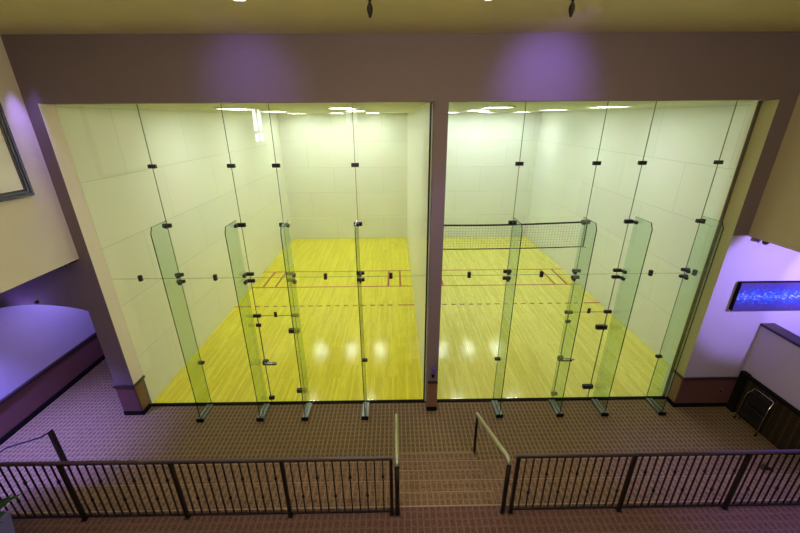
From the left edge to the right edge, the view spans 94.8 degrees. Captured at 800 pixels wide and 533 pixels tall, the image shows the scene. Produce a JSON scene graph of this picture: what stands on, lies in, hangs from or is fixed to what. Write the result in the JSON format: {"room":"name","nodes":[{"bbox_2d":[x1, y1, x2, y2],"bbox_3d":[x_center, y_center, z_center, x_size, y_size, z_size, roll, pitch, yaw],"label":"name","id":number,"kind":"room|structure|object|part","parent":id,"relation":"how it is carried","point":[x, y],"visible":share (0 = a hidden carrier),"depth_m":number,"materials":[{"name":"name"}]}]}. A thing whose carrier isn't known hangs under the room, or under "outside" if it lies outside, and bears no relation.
{"room":"sports club lobby","nodes":[
{"label":"sports club lobby","id":0,"kind":"room"},
{"bbox_2d":[0,36,78,292],"bbox_3d":[-5.760,0.618,0.063,0.150,3.460,12.700,-1,22,-1],"label":"wall","id":1,"kind":"structure","parent":0,"point":[36,240],"depth_m":5.69,"materials":[{"name":"beige paint"}]},
{"bbox_2d":[0,103,34,201],"bbox_3d":[-5.732,-1.546,4.670,0.050,1.600,1.700,-1,22,-1],"label":"framed picture","id":2,"kind":"object","parent":1,"relation":"attached to","point":[15,183],"visible":1,"depth_m":5.41,"materials":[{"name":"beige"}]},
{"bbox_2d":[0,129,22,193],"bbox_3d":[-5.750,-1.545,4.670,0.010,1.380,1.480,-1,22,-1],"label":"print","id":3,"kind":"object","parent":2,"relation":"attached to","point":[11,178],"depth_m":5.39,"materials":[{"name":"paper"}]},
{"bbox_3d":[-5.743,-1.545,4.670,0.028,1.430,1.530,-1,22,-1],"label":"moulding","id":4,"kind":"part","parent":2,"relation":"part of","materials":[{"name":"brown metal"}]},
{"bbox_2d":[63,259,77,267],"bbox_3d":[-5.880,-0.037,6.521,0.197,0.138,0.206,-1,22,-1],"label":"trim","id":5,"kind":"structure","parent":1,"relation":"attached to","point":[68,265],"depth_m":6.47,"materials":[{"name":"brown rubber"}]},
{"bbox_2d":[0,305,95,399],"bbox_3d":[-7.918,2.737,4.277,0.180,3.590,19.000,-1,22,-1],"label":"wall","id":6,"kind":"structure","parent":0,"point":[32,337],"depth_m":7.92,"materials":[{"name":"purple paint"}]},
{"bbox_2d":[0,332,96,404],"bbox_3d":[-7.834,2.569,7.444,0.060,0.060,13.000,-1,22,-1],"label":"trim","id":7,"kind":"structure","parent":6,"relation":"attached to","point":[93,335],"depth_m":8.10,"materials":[{"name":"brown wood"}]},
{"bbox_2d":[0,335,103,437],"bbox_3d":[-7.852,2.884,7.571,0.020,0.620,13.000,-1,22,-1],"label":"trim","id":8,"kind":"structure","parent":6,"relation":"attached to","point":[22,404],"depth_m":8.16,"materials":[{"name":"red paint"}]},
{"bbox_2d":[0,355,104,445],"bbox_3d":[-7.840,3.228,7.709,0.040,0.120,13.000,-1,22,-1],"label":"baseboard","id":9,"kind":"structure","parent":6,"relation":"attached to","point":[70,384],"depth_m":8.18,"materials":[{"name":"black rubber"}]},
{"bbox_2d":[55,104,291,402],"bbox_3d":[-5.746,-2.089,12.822,0.200,6.150,12.390,-1,22,-1],"label":"wall","id":10,"kind":"structure","parent":0,"point":[107,145],"depth_m":9.19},
{"bbox_2d":[38,104,142,383],"bbox_3d":[-5.558,-0.078,6.789,0.004,5.355,0.294,-1,22,-1],"label":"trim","id":11,"kind":"structure","parent":10,"relation":"attached to","point":[48,111],"depth_m":6.56,"materials":[{"name":"white paint"}]},
{"bbox_2d":[132,375,144,387],"bbox_3d":[-5.525,2.435,7.775,0.040,0.045,0.350,-1,22,-1],"label":"trim","id":12,"kind":"structure","parent":10,"relation":"attached to","point":[143,376],"depth_m":7.77,"materials":[{"name":"brown wood"}]},
{"bbox_2d":[0,237,784,510],"bbox_3d":[0.948,3.212,7.937,17.620,0.122,25.192,-1,22,-1],"label":"floor","id":13,"kind":"structure","parent":0,"point":[83,432],"depth_m":8.90,"materials":[{"name":"yellow wood"}]},
{"bbox_2d":[0,429,70,466],"bbox_3d":[-6.494,3.446,6.011,1.498,0.964,0.137,-20,29,-40],"label":"handrail","id":14,"kind":"object","parent":13,"relation":"on","point":[51,433],"visible":0.95,"depth_m":6.37,"materials":[{"name":"brown metal"}]},
{"bbox_3d":[-5.996,3.273,6.483,0.060,0.930,0.060,-1,22,-1],"label":"post","id":15,"kind":"part","parent":14,"relation":"part of","materials":[{"name":"brown metal"}]},
{"bbox_2d":[150,221,212,422],"bbox_3d":[-4.205,1.220,7.172,0.144,4.206,0.540,-1,22,-1],"label":"glass fin","id":16,"kind":"object","parent":13,"relation":"on","point":[207,409],"visible":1,"depth_m":7.12,"materials":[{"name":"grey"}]},
{"bbox_2d":[225,220,269,421],"bbox_3d":[-2.955,1.207,7.186,0.144,4.206,0.540,-1,22,-1],"label":"glass fin","id":17,"kind":"object","parent":13,"relation":"on","point":[264,410],"visible":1,"depth_m":7.15,"materials":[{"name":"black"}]},
{"bbox_2d":[280,222,312,420],"bbox_3d":[-2.015,1.197,7.196,0.144,4.206,0.540,-1,22,-1],"label":"glass fin","id":18,"kind":"object","parent":13,"relation":"on","point":[308,407],"visible":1,"depth_m":7.20,"materials":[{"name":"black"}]},
{"bbox_2d":[355,219,368,419],"bbox_3d":[-0.755,1.184,7.209,0.144,4.206,0.540,-1,22,-1],"label":"glass fin","id":19,"kind":"object","parent":13,"relation":"on","point":[365,411],"visible":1,"depth_m":7.14,"materials":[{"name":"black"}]},
{"bbox_2d":[394,413,399,516],"bbox_3d":[-0.046,3.022,5.796,0.080,1.840,1.787,-1,22,-1],"label":"handrail","id":20,"kind":"object","parent":13,"relation":"on","point":[396,453],"visible":0.98,"depth_m":4.90,"materials":[{"name":"brown metal"}]},
{"bbox_3d":[-0.036,2.969,4.855,0.060,0.880,0.060,-1,22,-1],"label":"post","id":21,"kind":"part","parent":20,"relation":"part of","materials":[{"name":"brown metal"}]},
{"bbox_2d":[47,455,799,485],"bbox_3d":[0.700,3.782,5.964,13.070,0.296,1.212,-1,22,-1],"label":"tier","id":22,"kind":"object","parent":13,"relation":"on","point":[492,469],"visible":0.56,"depth_m":6.31,"materials":[{"name":"brown carpet"}]},
{"bbox_2d":[3,474,799,512],"bbox_3d":[0.703,3.622,5.576,13.070,0.296,0.612,-1,22,-1],"label":"tier","id":23,"kind":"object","parent":22,"relation":"on","point":[497,485],"visible":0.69,"depth_m":5.62,"materials":[{"name":"brown carpet"}]},
{"bbox_2d":[11,499,797,513],"bbox_3d":[0.705,3.345,5.124,13.070,0.033,0.020,-1,22,-1],"label":"trim","id":24,"kind":"structure","parent":23,"relation":"attached to","point":[762,499],"depth_m":5.11,"materials":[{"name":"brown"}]},
{"bbox_2d":[400,490,495,505],"bbox_3d":[0.679,3.473,5.354,1.420,0.147,0.312,-1,22,-1],"label":"step","id":25,"kind":"structure","parent":23,"relation":"on","point":[433,497],"depth_m":5.37,"materials":[{"name":"brown carpet"}]},
{"bbox_2d":[399,469,484,480],"bbox_3d":[0.672,3.519,6.026,1.420,0.147,0.299,-1,22,-1],"label":"step","id":26,"kind":"structure","parent":22,"relation":"on","point":[459,474],"depth_m":6.06,"materials":[{"name":"brown carpet"}]},
{"bbox_2d":[760,463,770,469],"bbox_3d":[6.269,3.415,6.270,0.200,0.100,0.060,-1,22,-1],"label":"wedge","id":27,"kind":"object","parent":22,"relation":"on","point":[762,466],"visible":0.64,"depth_m":6.26,"materials":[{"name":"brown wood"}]},
{"bbox_2d":[399,452,475,460],"bbox_3d":[0.665,3.569,6.693,1.420,0.150,0.299,-1,22,-1],"label":"step","id":28,"kind":"structure","parent":13,"relation":"on","point":[438,456],"depth_m":6.73,"materials":[{"name":"brown carpet"}]},
{"bbox_2d":[473,412,511,514],"bbox_3d":[1.389,3.007,5.811,0.080,1.840,1.787,-1,22,-1],"label":"handrail","id":29,"kind":"object","parent":13,"relation":"on","point":[478,417],"visible":0.89,"depth_m":4.99,"materials":[{"name":"brown metal"}]},
{"bbox_3d":[1.380,3.111,6.722,0.046,0.970,0.048,-1,22,-1],"label":"post","id":30,"kind":"part","parent":29,"relation":"part of","materials":[{"name":"brown metal"}]},
{"bbox_3d":[1.399,2.955,4.870,0.060,0.880,0.060,-1,22,-1],"label":"post","id":31,"kind":"part","parent":29,"relation":"part of","materials":[{"name":"brown metal"}]},
{"bbox_2d":[491,219,522,417],"bbox_3d":[2.095,1.155,7.240,0.144,4.206,0.540,-1,22,-1],"label":"glass fin","id":32,"kind":"object","parent":13,"relation":"on","point":[497,409],"visible":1,"depth_m":7.26,"materials":[{"name":"green"}]},
{"bbox_2d":[548,217,596,416],"bbox_3d":[3.374,1.141,7.254,0.144,4.206,0.540,-1,22,-1],"label":"glass fin","id":33,"kind":"object","parent":13,"relation":"on","point":[556,409],"visible":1,"depth_m":7.17,"materials":[{"name":"green"}]},
{"bbox_2d":[591,216,652,416],"bbox_3d":[4.334,1.131,7.264,0.144,4.206,0.540,-1,22,-1],"label":"glass fin","id":34,"kind":"object","parent":13,"relation":"on","point":[597,404],"visible":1,"depth_m":7.19,"materials":[{"name":"green glass"}]},
{"bbox_2d":[646,216,723,415],"bbox_3d":[5.564,1.119,7.277,0.144,4.206,0.540,-1,22,-1],"label":"glass fin","id":35,"kind":"object","parent":13,"relation":"on","point":[652,403],"visible":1,"depth_m":7.25,"materials":[{"name":"green"}]},
{"bbox_2d":[733,389,774,436],"bbox_3d":[7.101,2.904,7.370,0.160,0.813,0.514,-1,22,-1],"label":"step stool","id":36,"kind":"object","parent":13,"relation":"on","point":[747,412],"visible":1,"depth_m":7.33,"materials":[{"name":"silver metal"}]},
{"bbox_2d":[0,32,799,407],"bbox_3d":[0.925,-0.209,6.837,17.620,7.050,0.300,-1,22,-1],"label":"wall","id":37,"kind":"structure","parent":0,"point":[440,69],"depth_m":5.61,"materials":[{"name":"paint"}]},
{"bbox_2d":[113,385,132,387],"bbox_3d":[-5.747,2.493,7.634,0.409,0.045,0.050,-1,22,-1],"label":"trim","id":38,"kind":"structure","parent":37,"relation":"attached to","point":[114,386],"depth_m":7.61,"materials":[{"name":"brown wood"}]},
{"bbox_2d":[116,388,141,410],"bbox_3d":[-5.733,2.803,7.774,0.384,0.635,0.020,-1,22,-1],"label":"trim","id":39,"kind":"structure","parent":37,"relation":"attached to","point":[128,397],"depth_m":7.77,"materials":[{"name":"red paint"}]},
{"bbox_2d":[124,411,141,414],"bbox_3d":[-5.731,3.147,7.904,0.384,0.100,0.035,-1,22,-1],"label":"baseboard","id":40,"kind":"structure","parent":37,"relation":"attached to","point":[125,412],"depth_m":7.89,"materials":[{"name":"black rubber"}]},
{"bbox_2d":[135,381,148,409],"bbox_3d":[-5.533,2.758,7.883,0.020,0.635,0.210,-1,22,-1],"label":"trim","id":41,"kind":"structure","parent":37,"relation":"attached to","point":[140,390],"depth_m":7.88,"materials":[{"name":"brown paint"}]},
{"bbox_2d":[141,403,150,414],"bbox_3d":[-5.520,3.106,8.004,0.040,0.100,0.245,-1,22,-1],"label":"baseboard reveal","id":42,"kind":"structure","parent":37,"relation":"attached to","point":[148,407],"depth_m":7.97,"materials":[{"name":"black rubber"}]},
{"bbox_2d":[151,399,425,405],"bbox_3d":[-2.485,3.046,8.211,6.116,0.022,0.080,-1,22,-1],"label":"trim","id":43,"kind":"structure","parent":37,"relation":"attached to","point":[406,400],"depth_m":8.20,"materials":[{"name":"black metal"}]},
{"bbox_2d":[426,407,436,410],"bbox_3d":[0.686,3.081,7.974,0.220,0.100,0.035,-1,22,-1],"label":"baseboard","id":44,"kind":"structure","parent":37,"relation":"attached to","point":[427,408],"depth_m":7.96,"materials":[{"name":"black rubber"}]},
{"bbox_2d":[427,384,437,406],"bbox_3d":[0.684,2.737,7.844,0.220,0.635,0.020,-1,22,-1],"label":"trim","id":45,"kind":"structure","parent":37,"relation":"attached to","point":[431,388],"depth_m":7.84,"materials":[{"name":"brown paint"}]},
{"bbox_2d":[427,381,437,383],"bbox_3d":[0.682,2.427,7.703,0.220,0.045,0.050,-1,22,-1],"label":"trim","id":46,"kind":"structure","parent":37,"relation":"attached to","point":[428,382],"depth_m":7.68,"materials":[{"name":"brown wood"}]},
{"bbox_2d":[430,367,435,377],"bbox_3d":[0.681,2.188,7.580,0.100,0.230,0.100,-1,22,-1],"label":"wall dispenser","id":47,"kind":"object","parent":37,"relation":"attached to","point":[433,369],"visible":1,"depth_m":7.53,"materials":[{"name":"purple plastic"}]},
{"bbox_2d":[437,396,665,401],"bbox_3d":[3.397,2.985,8.275,5.210,0.022,0.080,-1,22,-1],"label":"trim","id":48,"kind":"structure","parent":37,"relation":"attached to","point":[617,397],"depth_m":8.26,"materials":[{"name":"black metal"}]},
{"bbox_2d":[665,396,675,406],"bbox_3d":[5.984,2.987,8.128,0.040,0.100,0.245,-1,22,-1],"label":"baseboard reveal","id":49,"kind":"structure","parent":37,"relation":"attached to","point":[669,400],"depth_m":8.10,"materials":[{"name":"black rubber"}]},
{"bbox_2d":[668,374,682,402],"bbox_3d":[5.992,2.639,8.008,0.020,0.635,0.210,-1,22,-1],"label":"trim","id":50,"kind":"structure","parent":37,"relation":"attached to","point":[677,381],"depth_m":7.98,"materials":[{"name":"brown paint"}]},
{"bbox_2d":[672,369,684,380],"bbox_3d":[5.980,2.316,7.899,0.040,0.045,0.350,-1,22,-1],"label":"trim","id":51,"kind":"structure","parent":37,"relation":"attached to","point":[673,370],"depth_m":7.87,"materials":[{"name":"brown wood"}]},
{"bbox_2d":[675,402,727,406],"bbox_3d":[6.581,3.020,8.037,1.150,0.100,0.035,-1,22,-1],"label":"baseboard","id":52,"kind":"structure","parent":37,"relation":"attached to","point":[677,404],"depth_m":8.02,"materials":[{"name":"black rubber"}]},
{"bbox_2d":[675,380,736,402],"bbox_3d":[6.579,2.676,7.907,1.150,0.635,0.020,-1,22,-1],"label":"trim","id":53,"kind":"structure","parent":37,"relation":"attached to","point":[690,391],"depth_m":7.90,"materials":[{"name":"red paint"}]},
{"bbox_2d":[684,377,737,379],"bbox_3d":[6.577,2.366,7.766,1.150,0.045,0.050,-1,22,-1],"label":"trim","id":54,"kind":"structure","parent":37,"relation":"attached to","point":[686,378],"depth_m":7.75,"materials":[{"name":"brown wood"}]},
{"bbox_2d":[674,99,779,376],"bbox_3d":[5.983,-0.195,6.906,0.004,5.355,0.279,-1,22,-1],"label":"trim","id":55,"kind":"structure","parent":37,"relation":"attached to","point":[768,108],"depth_m":6.65,"materials":[{"name":"beige paint"}]},
{"bbox_2d":[728,281,799,310],"bbox_3d":[7.376,0.558,7.030,1.950,0.590,0.088,-1,22,-1],"label":"canvas painting","id":56,"kind":"object","parent":37,"relation":"attached to","point":[748,295],"visible":1,"depth_m":6.98,"materials":[{"name":"blue fabric"}]},
{"bbox_2d":[0,0,799,33],"bbox_3d":[0.318,-1.162,-0.399,12.330,0.120,13.000,-1,22,-1],"label":"ceiling","id":57,"kind":"structure","parent":0,"point":[16,16],"depth_m":4.50,"materials":[{"name":"beige paint"}]},
{"bbox_2d":[367,0,372,17],"bbox_3d":[-0.212,-1.985,2.496,0.120,0.505,0.120,-1,22,-1],"label":"pendant lamp","id":58,"kind":"object","parent":57,"relation":"hanging from","point":[369,6],"visible":1,"depth_m":2.56,"materials":[{"name":"brown metal"}]},
{"bbox_2d":[569,0,574,17],"bbox_3d":[1.208,-2.000,2.511,0.120,0.505,0.120,-1,22,-1],"label":"pendant lamp","id":59,"kind":"object","parent":57,"relation":"hanging from","point":[572,5],"visible":1,"depth_m":2.57,"materials":[{"name":"brown metal"}]},
{"bbox_2d":[64,101,737,400],"bbox_3d":[0.182,0.156,7.133,11.486,6.100,0.054,-1,22,-1],"label":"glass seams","id":60,"kind":"structure","parent":0,"point":[626,221],"depth_m":7.05,"materials":[{"name":"clear glass"}]},
{"bbox_2d":[256,312,306,400],"bbox_3d":[-2.494,1.972,7.790,0.862,2.270,0.151,-1,22,-1],"label":"door","id":61,"kind":"structure","parent":60,"relation":"in","point":[290,330],"depth_m":7.75,"materials":[{"name":"clear glass"}]},
{"bbox_2d":[423,102,431,399],"bbox_3d":[0.520,0.162,7.126,0.030,6.110,0.032,-1,22,-1],"label":"trim","id":62,"kind":"structure","parent":60,"relation":"attached to","point":[430,102],"depth_m":6.83,"materials":[{"name":"beige paint"}]},
{"bbox_2d":[551,308,607,396],"bbox_3d":[3.850,1.906,7.858,0.892,2.270,0.151,-1,22,-1],"label":"door","id":63,"kind":"structure","parent":60,"relation":"in","point":[604,326],"depth_m":7.86,"materials":[{"name":"clear glass"}]},
{"bbox_2d":[662,101,762,395],"bbox_3d":[5.955,0.101,7.188,0.060,6.104,0.022,-1,22,-1],"label":"trim","id":64,"kind":"structure","parent":60,"relation":"attached to","point":[759,103],"depth_m":6.92,"materials":[{"name":"brown metal"}]},
{"bbox_2d":[11,500,799,532],"bbox_3d":[2.051,5.578,0.690,15.620,0.880,9.950,-1,22,-1],"label":"floor","id":65,"kind":"structure","parent":0,"point":[783,518],"depth_m":4.93,"materials":[{"name":"red carpet"}]},
{"bbox_2d":[0,491,22,532],"bbox_3d":[-4.976,3.151,4.196,0.906,1.081,0.938,-1,22,-1],"label":"potted plant","id":66,"kind":"object","parent":65,"relation":"on","point":[6,524],"visible":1,"depth_m":4.39,"materials":[{"name":"green plant"}]},
{"bbox_3d":[-4.922,3.336,4.282,0.518,0.680,0.518,-1,22,-1],"label":"planter","id":67,"kind":"part","parent":66,"relation":"part of","materials":[{"name":"grey"}]},
{"bbox_2d":[0,456,394,521],"bbox_3d":[-2.881,2.914,4.790,5.610,1.062,0.070,-1,22,-1],"label":"guard railing","id":68,"kind":"object","parent":65,"relation":"on","point":[59,465],"visible":1,"depth_m":4.75,"materials":[{"name":"black metal"}]},
{"bbox_3d":[-4.261,2.941,4.780,0.042,1.024,0.042,-1,22,-1],"label":"post","id":69,"kind":"part","parent":68,"relation":"part of","materials":[{"name":"brown metal"}]},
{"bbox_3d":[-2.881,2.926,4.795,0.042,1.024,0.042,-1,22,-1],"label":"post","id":70,"kind":"part","parent":68,"relation":"part of","materials":[{"name":"brown metal"}]},
{"bbox_3d":[-2.884,2.460,4.607,5.580,0.018,0.024,-1,22,-1],"label":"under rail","id":71,"kind":"part","parent":68,"relation":"part of","materials":[{"name":"brown metal"}]},
{"bbox_3d":[-2.892,2.437,4.598,5.585,0.032,0.046,-1,22,-1],"label":"rail","id":72,"kind":"part","parent":68,"relation":"part of","materials":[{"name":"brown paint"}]},
{"bbox_3d":[-2.879,3.349,4.965,5.540,0.025,0.024,-1,22,-1],"label":"rail","id":73,"kind":"part","parent":68,"relation":"part of","materials":[{"name":"brown metal"}]},
{"bbox_3d":[-1.492,2.912,4.810,0.042,1.024,0.042,-1,22,-1],"label":"post","id":74,"kind":"part","parent":68,"relation":"part of","materials":[{"name":"brown metal"}]},
{"bbox_3d":[-0.112,2.898,4.825,0.042,1.024,0.042,-1,22,-1],"label":"post","id":75,"kind":"part","parent":68,"relation":"part of","materials":[{"name":"brown metal"}]},
{"bbox_2d":[507,449,799,513],"bbox_3d":[3.728,2.846,4.861,4.510,1.062,0.070,-1,22,-1],"label":"guard railing","id":76,"kind":"object","parent":65,"relation":"on","point":[748,454],"visible":1,"depth_m":4.83,"materials":[{"name":"black metal"}]},
{"bbox_3d":[1.508,2.881,4.842,0.042,1.024,0.042,-1,22,-1],"label":"post","id":77,"kind":"part","parent":76,"relation":"part of","materials":[{"name":"brown metal"}]},
{"bbox_3d":[2.998,2.866,4.858,0.042,1.024,0.042,-1,22,-1],"label":"post","id":78,"kind":"part","parent":76,"relation":"part of","materials":[{"name":"brown metal"}]},
{"bbox_3d":[3.730,3.281,5.036,4.440,0.025,0.024,-1,22,-1],"label":"rail","id":79,"kind":"part","parent":76,"relation":"part of","materials":[{"name":"brown metal"}]},
{"bbox_3d":[3.717,2.368,4.669,4.485,0.032,0.046,-1,22,-1],"label":"rail","id":80,"kind":"part","parent":76,"relation":"part of","materials":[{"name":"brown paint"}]},
{"bbox_3d":[3.725,2.391,4.679,4.480,0.018,0.024,-1,22,-1],"label":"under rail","id":81,"kind":"part","parent":76,"relation":"part of","materials":[{"name":"brown metal"}]},
{"bbox_3d":[4.468,2.850,4.874,0.042,1.024,0.042,-1,22,-1],"label":"post","id":82,"kind":"part","parent":76,"relation":"part of","materials":[{"name":"brown metal"}]},
{"bbox_2d":[278,112,541,238],"bbox_3d":[0.494,-4.426,18.546,12.450,6.150,0.200,-1,22,-1],"label":"wall","id":83,"kind":"structure","parent":0,"point":[318,148],"depth_m":18.33,"materials":[{"name":"white paint"}]},
{"bbox_2d":[82,100,753,113],"bbox_3d":[0.561,-5.077,11.716,12.850,0.150,12.390,-1,22,-1],"label":"ceiling","id":84,"kind":"structure","parent":0,"point":[382,107],"depth_m":8.07,"materials":[{"name":"white paint"}]},
{"bbox_2d":[213,107,254,109],"bbox_3d":[-3.996,-3.829,8.919,0.600,0.030,1.010,-1,22,-1],"label":"recessed light","id":85,"kind":"object","parent":84,"relation":"in","point":[223,108],"visible":0.99,"depth_m":8.50,"materials":[{"name":"white plastic"}]},
{"bbox_2d":[260,110,287,111],"bbox_3d":[-4.091,-5.058,11.981,0.600,0.030,1.010,-1,22,-1],"label":"recessed light","id":86,"kind":"object","parent":84,"relation":"in","point":[272,110],"visible":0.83,"depth_m":11.52,"materials":[{"name":"white plastic"}]},
{"bbox_2d":[327,107,356,108],"bbox_3d":[-1.396,-3.856,8.947,0.600,0.030,1.010,-1,22,-1],"label":"recessed light","id":87,"kind":"object","parent":84,"relation":"in","point":[327,107],"visible":0.73,"depth_m":8.66,"materials":[{"name":"white"}]},
{"bbox_2d":[344,110,365,111],"bbox_3d":[-1.452,-5.086,12.009,0.600,0.030,1.010,-1,22,-1],"label":"recessed light","id":88,"kind":"object","parent":84,"relation":"in","point":[344,110],"visible":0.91,"depth_m":11.72,"materials":[{"name":"white"}]},
{"bbox_2d":[466,109,489,110],"bbox_3d":[2.538,-5.127,12.052,0.600,0.030,1.010,-1,22,-1],"label":"recessed light","id":89,"kind":"object","parent":84,"relation":"in","point":[470,109],"visible":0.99,"depth_m":11.79,"materials":[{"name":"white plastic"}]},
{"bbox_2d":[480,106,515,108],"bbox_3d":[2.374,-3.895,8.988,0.600,0.030,1.010,-1,22,-1],"label":"recessed light","id":90,"kind":"object","parent":84,"relation":"in","point":[486,106],"visible":0.89,"depth_m":8.80,"materials":[{"name":"white"}]},
{"bbox_2d":[539,109,569,110],"bbox_3d":[5.068,-5.153,12.079,0.600,0.030,1.010,-1,22,-1],"label":"recessed light","id":91,"kind":"object","parent":84,"relation":"in","point":[542,109],"visible":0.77,"depth_m":11.93,"materials":[{"name":"white"}]},
{"bbox_2d":[586,105,632,107],"bbox_3d":[5.113,-3.923,9.018,0.600,0.030,1.010,-1,22,-1],"label":"recessed light","id":92,"kind":"object","parent":84,"relation":"in","point":[605,106],"visible":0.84,"depth_m":8.56,"materials":[{"name":"white plastic"}]},
{"bbox_2d":[407,103,429,383],"bbox_3d":[0.578,-2.154,12.890,0.258,6.150,12.390,-1,22,-1],"label":"wall","id":93,"kind":"structure","parent":0,"point":[418,118],"depth_m":9.78,"materials":[{"name":"white paint"}]},
{"bbox_2d":[425,102,432,400],"bbox_3d":[0.545,0.177,7.115,0.018,6.130,0.060,-1,22,-1],"label":"trim","id":94,"kind":"structure","parent":93,"relation":"attached to","point":[432,102],"depth_m":6.84,"materials":[{"name":"white"}]},
{"bbox_2d":[443,221,590,249],"bbox_3d":[3.762,-1.118,13.249,6.102,1.049,0.040,-1,22,-1],"label":"net","id":95,"kind":"object","parent":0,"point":[567,223],"visible":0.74,"depth_m":13.23,"materials":[{"name":"black fabric"}]},
{"bbox_2d":[526,102,752,363],"bbox_3d":[6.903,-2.219,12.959,0.200,6.150,12.390,-1,22,-1],"label":"wall","id":96,"kind":"structure","parent":0,"point":[684,143],"depth_m":10.57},
{"bbox_2d":[660,100,761,393],"bbox_3d":[6.435,0.068,7.273,0.904,6.150,0.148,-1,22,-1],"label":"wall","id":97,"kind":"structure","parent":0,"point":[755,102],"depth_m":7.03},
{"bbox_2d":[743,326,799,409],"bbox_3d":[7.363,3.545,4.129,0.200,2.030,7.700,-1,22,-1],"label":"wall","id":98,"kind":"structure","parent":0,"point":[774,361],"depth_m":7.04,"materials":[{"name":"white paint"}]},
{"bbox_2d":[726,371,799,416],"bbox_3d":[7.174,2.902,7.155,0.100,0.970,1.500,-1,22,-1],"label":"trim","id":99,"kind":"structure","parent":98,"relation":"attached to","point":[743,377],"depth_m":7.61,"materials":[{"name":"black wood"}]},
{"bbox_2d":[735,379,799,454],"bbox_3d":[7.205,2.953,7.095,0.040,0.880,1.350,-1,22,-1],"label":"trim","id":100,"kind":"structure","parent":98,"relation":"attached to","point":[781,426],"depth_m":7.00,"materials":[{"name":"brown wood"}]},
{"bbox_2d":[760,323,799,347],"bbox_3d":[7.357,2.580,3.742,0.280,0.050,7.700,-1,22,-1],"label":"trim","id":101,"kind":"structure","parent":98,"relation":"on","point":[778,330],"depth_m":6.98,"materials":[{"name":"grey wood"}]},
{"bbox_2d":[748,93,799,252],"bbox_3d":[6.418,0.348,0.137,0.150,3.150,12.700,-1,22,-1],"label":"wall","id":102,"kind":"structure","parent":0,"point":[776,221],"depth_m":5.99,"materials":[{"name":"beige paint"}]}
]}

